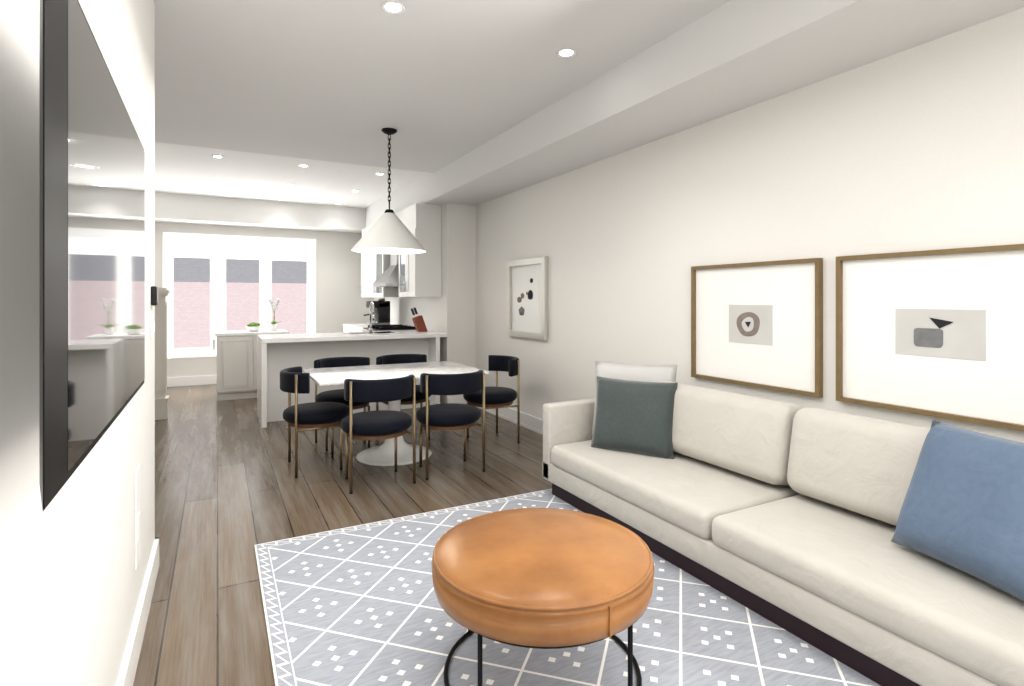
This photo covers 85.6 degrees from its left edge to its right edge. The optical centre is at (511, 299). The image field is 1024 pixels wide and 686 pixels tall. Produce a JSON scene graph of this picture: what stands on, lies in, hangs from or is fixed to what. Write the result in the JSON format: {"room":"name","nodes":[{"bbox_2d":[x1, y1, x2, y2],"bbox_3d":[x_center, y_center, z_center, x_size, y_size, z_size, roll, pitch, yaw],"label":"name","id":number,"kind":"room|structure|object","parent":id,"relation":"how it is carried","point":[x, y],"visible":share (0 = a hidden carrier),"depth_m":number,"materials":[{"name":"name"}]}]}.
{"room":"living room","nodes":[
{"label":"living room","id":0,"kind":"room"},
{"bbox_2d":[0,0,154,685],"bbox_3d":[-1.030,-0.060,0.046,1.225,2.780,5.450,0,0,-28],"label":"wall","id":1,"kind":"structure","parent":0,"point":[71,581],"depth_m":1.08,"materials":[{"name":"paint"}]},
{"bbox_2d":[39,0,144,510],"bbox_3d":[-0.808,-0.091,1.050,0.094,0.648,1.065,0,0,-29],"label":"screen","id":2,"kind":"object","parent":1,"relation":"attached to","point":[91,265],"visible":1,"depth_m":0.79,"materials":[{"name":"black glass"}]},
{"bbox_2d":[135,464,139,569],"bbox_3d":[-1.419,0.823,2.088,0.008,0.375,0.118,0,0,-28],"label":"air vent","id":3,"kind":"object","parent":1,"relation":"attached to","point":[137,473],"depth_m":2.10,"materials":[{"name":"white"}]},
{"bbox_2d":[151,314,154,339],"bbox_3d":[-1.592,0.121,2.430,0.024,0.109,0.128,0,0,-28],"label":"switch plate","id":4,"kind":"object","parent":1,"relation":"attached to","point":[152,315],"depth_m":2.59,"materials":[{"name":"white plastic"}]},
{"bbox_2d":[151,286,157,304],"bbox_3d":[-1.625,-0.016,2.492,0.024,0.083,0.269,0,0,-28],"label":"thermostat","id":5,"kind":"object","parent":1,"relation":"attached to","point":[154,295],"depth_m":2.58,"materials":[{"name":"black plastic"}]},
{"bbox_2d":[155,192,364,232],"bbox_3d":[-4.214,-1.350,8.660,3.700,0.380,0.450,0,0,-28],"label":"soffit","id":6,"kind":"structure","parent":0,"point":[187,209],"depth_m":8.57,"materials":[{"name":"paint"}]},
{"bbox_2d":[155,222,372,377],"bbox_3d":[-4.238,-0.170,8.971,3.950,3.000,0.120,0,0,-28],"label":"wall","id":7,"kind":"structure","parent":0,"point":[340,301],"depth_m":9.45,"materials":[{"name":"paint"}]},
{"bbox_2d":[167,375,216,386],"bbox_3d":[-4.206,1.260,8.910,3.950,0.140,0.018,0,0,-28],"label":"baseboard","id":8,"kind":"structure","parent":7,"relation":"attached to","point":[206,379],"depth_m":8.51,"materials":[{"name":"white wood"}]},
{"bbox_2d":[163,232,315,358],"bbox_3d":[-4.312,-0.055,8.886,2.240,1.910,0.160,0,0,-28],"label":"window","id":9,"kind":"structure","parent":7,"relation":"in","point":[218,243],"depth_m":8.70,"materials":[{"name":"white wood"}]},
{"bbox_2d":[155,142,423,207],"bbox_3d":[-3.168,-1.600,7.388,4.550,0.140,3.920,0,0,-28],"label":"ceiling","id":10,"kind":"structure","parent":0,"point":[187,170],"depth_m":6.96,"materials":[{"name":"paint"}]},
{"bbox_2d":[361,172,445,232],"bbox_3d":[-1.736,-1.350,8.207,0.250,0.380,3.580,0,0,-28],"label":"ceiling soffit","id":11,"kind":"structure","parent":10,"relation":"attached to","point":[410,193],"depth_m":7.45,"materials":[{"name":"paint"}]},
{"bbox_2d":[133,384,551,685],"bbox_3d":[-1.202,1.380,3.693,4.550,0.100,12.290,0,0,-28],"label":"floor","id":12,"kind":"structure","parent":0,"point":[231,491],"depth_m":3.71,"materials":[{"name":"brown wood"}]},
{"bbox_2d":[116,537,158,685],"bbox_3d":[-0.486,1.260,0.346,0.018,0.140,5.468,0,0,-28],"label":"baseboard","id":13,"kind":"structure","parent":12,"relation":"on","point":[137,632],"depth_m":2.09,"materials":[{"name":"white"}]},
{"bbox_2d":[155,288,169,419],"bbox_3d":[-3.985,0.603,5.384,1.015,1.455,1.590,0,0,-28],"label":"newel post","id":14,"kind":"object","parent":12,"relation":"on","point":[161,404],"depth_m":6.12,"materials":[{"name":"grey paint"}]},
{"bbox_2d":[213,298,288,400],"bbox_3d":[-3.602,0.659,7.640,0.918,1.341,0.626,0,0,-28],"label":"cabinet","id":15,"kind":"object","parent":12,"relation":"on","point":[236,364],"visible":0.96,"depth_m":7.30,"materials":[{"name":"painted wood"},{"name":"white quartz"}]},
{"bbox_2d":[280,366,348,477],"bbox_3d":[-1.562,0.943,4.402,0.530,0.775,0.510,0,0,-28],"label":"chair","id":16,"kind":"object","parent":12,"relation":"on","point":[314,415],"visible":0.96,"depth_m":4.21,"materials":[{"name":"fabric"}]},
{"bbox_2d":[257,298,396,427],"bbox_3d":[-2.131,0.679,6.354,1.410,1.302,0.720,0,0,-28],"label":"kitchen island","id":17,"kind":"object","parent":12,"relation":"on","point":[380,335],"depth_m":6.19,"materials":[{"name":"wood"}]},
{"bbox_2d":[314,357,369,450],"bbox_3d":[-1.539,0.943,5.083,0.510,0.775,0.530,0,0,-28],"label":"chair","id":18,"kind":"object","parent":12,"relation":"on","point":[337,395],"visible":0.5,"depth_m":5.10,"materials":[{"name":"fabric"}]},
{"bbox_2d":[341,374,415,493],"bbox_3d":[-0.985,0.943,4.041,0.510,0.775,0.530,0,0,-28],"label":"chair","id":19,"kind":"object","parent":12,"relation":"on","point":[378,425],"visible":0.98,"depth_m":3.85,"materials":[{"name":"fabric"}]},
{"bbox_2d":[303,361,488,465],"bbox_3d":[-1.002,0.968,4.712,1.360,0.725,0.900,0,0,-28],"label":"dining table","id":20,"kind":"object","parent":12,"relation":"on","point":[382,454],"visible":0.67,"depth_m":4.62,"materials":[{"name":"white stone"}]},
{"bbox_2d":[376,354,430,437],"bbox_3d":[-1.036,0.943,5.351,0.510,0.775,0.530,0,0,-28],"label":"chair","id":21,"kind":"object","parent":12,"relation":"on","point":[400,359],"visible":0.42,"depth_m":5.46,"materials":[{"name":"fabric"}]},
{"bbox_2d":[397,308,446,408],"bbox_3d":[-1.788,0.660,7.885,0.635,1.340,3.100,0,0,-28],"label":"countertop","id":22,"kind":"structure","parent":12,"relation":"on","point":[416,339],"depth_m":6.74,"materials":[{"name":"stone"}]},
{"bbox_2d":[416,370,484,479],"bbox_3d":[-0.494,0.943,4.325,0.516,0.775,0.530,0,0,-28],"label":"chair","id":23,"kind":"object","parent":12,"relation":"on","point":[449,416],"visible":1,"depth_m":4.13,"materials":[{"name":"fabric"}]},
{"bbox_2d":[463,355,519,446],"bbox_3d":[-0.196,0.943,5.220,0.530,0.775,0.510,0,0,-28],"label":"chair","id":24,"kind":"object","parent":12,"relation":"on","point":[496,397],"visible":0.85,"depth_m":5.09,"materials":[{"name":"fabric"}]},
{"bbox_2d":[255,489,880,685],"bbox_3d":[0.472,1.325,1.905,2.275,0.010,3.620,0,0,-28],"label":"rug","id":25,"kind":"object","parent":12,"relation":"on","point":[358,605],"visible":0.62,"depth_m":2.18,"materials":[{"name":"grey fabric"}]},
{"bbox_2d":[432,508,653,685],"bbox_3d":[0.107,1.093,1.970,0.778,0.453,0.780,0,0,-28],"label":"ottoman","id":26,"kind":"object","parent":25,"relation":"on","point":[545,578],"visible":1,"depth_m":1.76,"materials":[{"name":"orange leather"}]},
{"bbox_2d":[543,361,1023,685],"bbox_3d":[1.262,0.883,2.689,0.880,0.894,2.900,0,0,-28],"label":"sofa","id":27,"kind":"object","parent":12,"relation":"on","point":[884,552],"visible":1,"depth_m":2.30,"materials":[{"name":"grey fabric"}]},
{"bbox_2d":[373,203,475,403],"bbox_3d":[-1.433,-0.170,8.436,0.500,3.000,3.700,0,0,-28],"label":"wall","id":28,"kind":"structure","parent":0,"point":[451,312],"depth_m":6.79,"materials":[{"name":"paint"}]},
{"bbox_2d":[360,203,441,296],"bbox_3d":[-1.763,-0.595,7.989,0.496,1.130,2.860,0,0,-28],"label":"wall cabinet","id":29,"kind":"object","parent":28,"relation":"attached to","point":[403,275],"visible":0.81,"depth_m":6.84,"materials":[{"name":"white paint"}]},
{"bbox_2d":[447,396,466,403],"bbox_3d":[-0.630,1.260,6.758,0.340,0.140,0.018,0,0,-28],"label":"baseboard","id":30,"kind":"structure","parent":28,"relation":"attached to","point":[460,399],"depth_m":6.73,"materials":[{"name":"white"}]},
{"bbox_2d":[153,0,730,172],"bbox_3d":[-0.281,-1.560,1.963,4.550,0.220,8.370,0,0,-28],"label":"ceiling","id":31,"kind":"structure","parent":0,"point":[437,85],"depth_m":3.46,"materials":[{"name":"paint"}]},
{"bbox_2d":[351,128,425,253],"bbox_3d":[-1.052,-0.930,4.742,0.630,1.039,0.630,0,0,-28],"label":"pendant lamp","id":32,"kind":"object","parent":31,"relation":"hanging from","point":[388,232],"visible":1,"depth_m":4.61,"materials":[{"name":"white metal"}]},
{"bbox_2d":[381,1,404,13],"bbox_3d":[-0.589,-1.446,2.745,0.115,0.007,0.115,0,0,-19],"label":"recessed light","id":33,"kind":"object","parent":31,"relation":"in","point":[391,7],"depth_m":2.74,"materials":[{"name":"white"}]},
{"bbox_2d":[557,48,575,57],"bbox_3d":[0.319,-1.446,3.252,0.115,0.007,0.115,0,0,-37],"label":"recessed light","id":34,"kind":"object","parent":31,"relation":"in","point":[564,53],"depth_m":3.25,"materials":[{"name":"white"}]},
{"bbox_2d":[427,0,1023,205],"bbox_3d":[1.264,-1.350,2.978,0.630,0.380,8.470,0,0,-28],"label":"soffit","id":35,"kind":"structure","parent":0,"point":[729,57],"depth_m":3.02,"materials":[{"name":"paint"}]},
{"bbox_2d":[476,7,1023,442],"bbox_3d":[1.623,-0.170,3.102,0.120,3.000,8.590,0,0,-28],"label":"wall","id":36,"kind":"structure","parent":0,"point":[919,147],"depth_m":3.22,"materials":[{"name":"paint"}]},
{"bbox_2d":[477,407,542,434],"bbox_3d":[1.531,1.260,3.121,0.024,0.140,8.470,0,0,-28],"label":"baseboard","id":37,"kind":"structure","parent":36,"relation":"attached to","point":[535,424],"depth_m":5.79,"materials":[{"name":"white"}]},
{"bbox_2d":[507,257,547,339],"bbox_3d":[0.145,-0.005,5.702,0.040,0.810,0.790,0,0,-28],"label":"picture","id":38,"kind":"object","parent":36,"relation":"attached to","point":[527,298],"visible":1,"depth_m":5.67,"materials":[{"name":"white paper"}]},
{"bbox_2d":[691,258,822,397],"bbox_3d":[1.421,0.151,3.311,0.035,0.737,0.890,0,0,-28],"label":"picture","id":39,"kind":"object","parent":36,"relation":"attached to","point":[757,324],"visible":0.98,"depth_m":3.24,"materials":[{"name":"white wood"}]},
{"bbox_2d":[836,244,1023,430],"bbox_3d":[1.882,0.151,2.446,0.035,0.737,0.890,0,0,-28],"label":"picture","id":40,"kind":"object","parent":36,"relation":"attached to","point":[937,333],"visible":0.98,"depth_m":2.45,"materials":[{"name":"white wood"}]},
{"label":"outside","id":41,"kind":"structure","parent":0,"visible":0},
{"bbox_2d":[174,242,306,347],"bbox_3d":[-5.267,-3.170,13.085,21.000,9.000,0.050,0,0,-28],"label":"window panes","id":42,"kind":"structure","parent":41,"point":[192,292],"depth_m":12.54,"materials":[{"name":"clear glass"}]}
]}

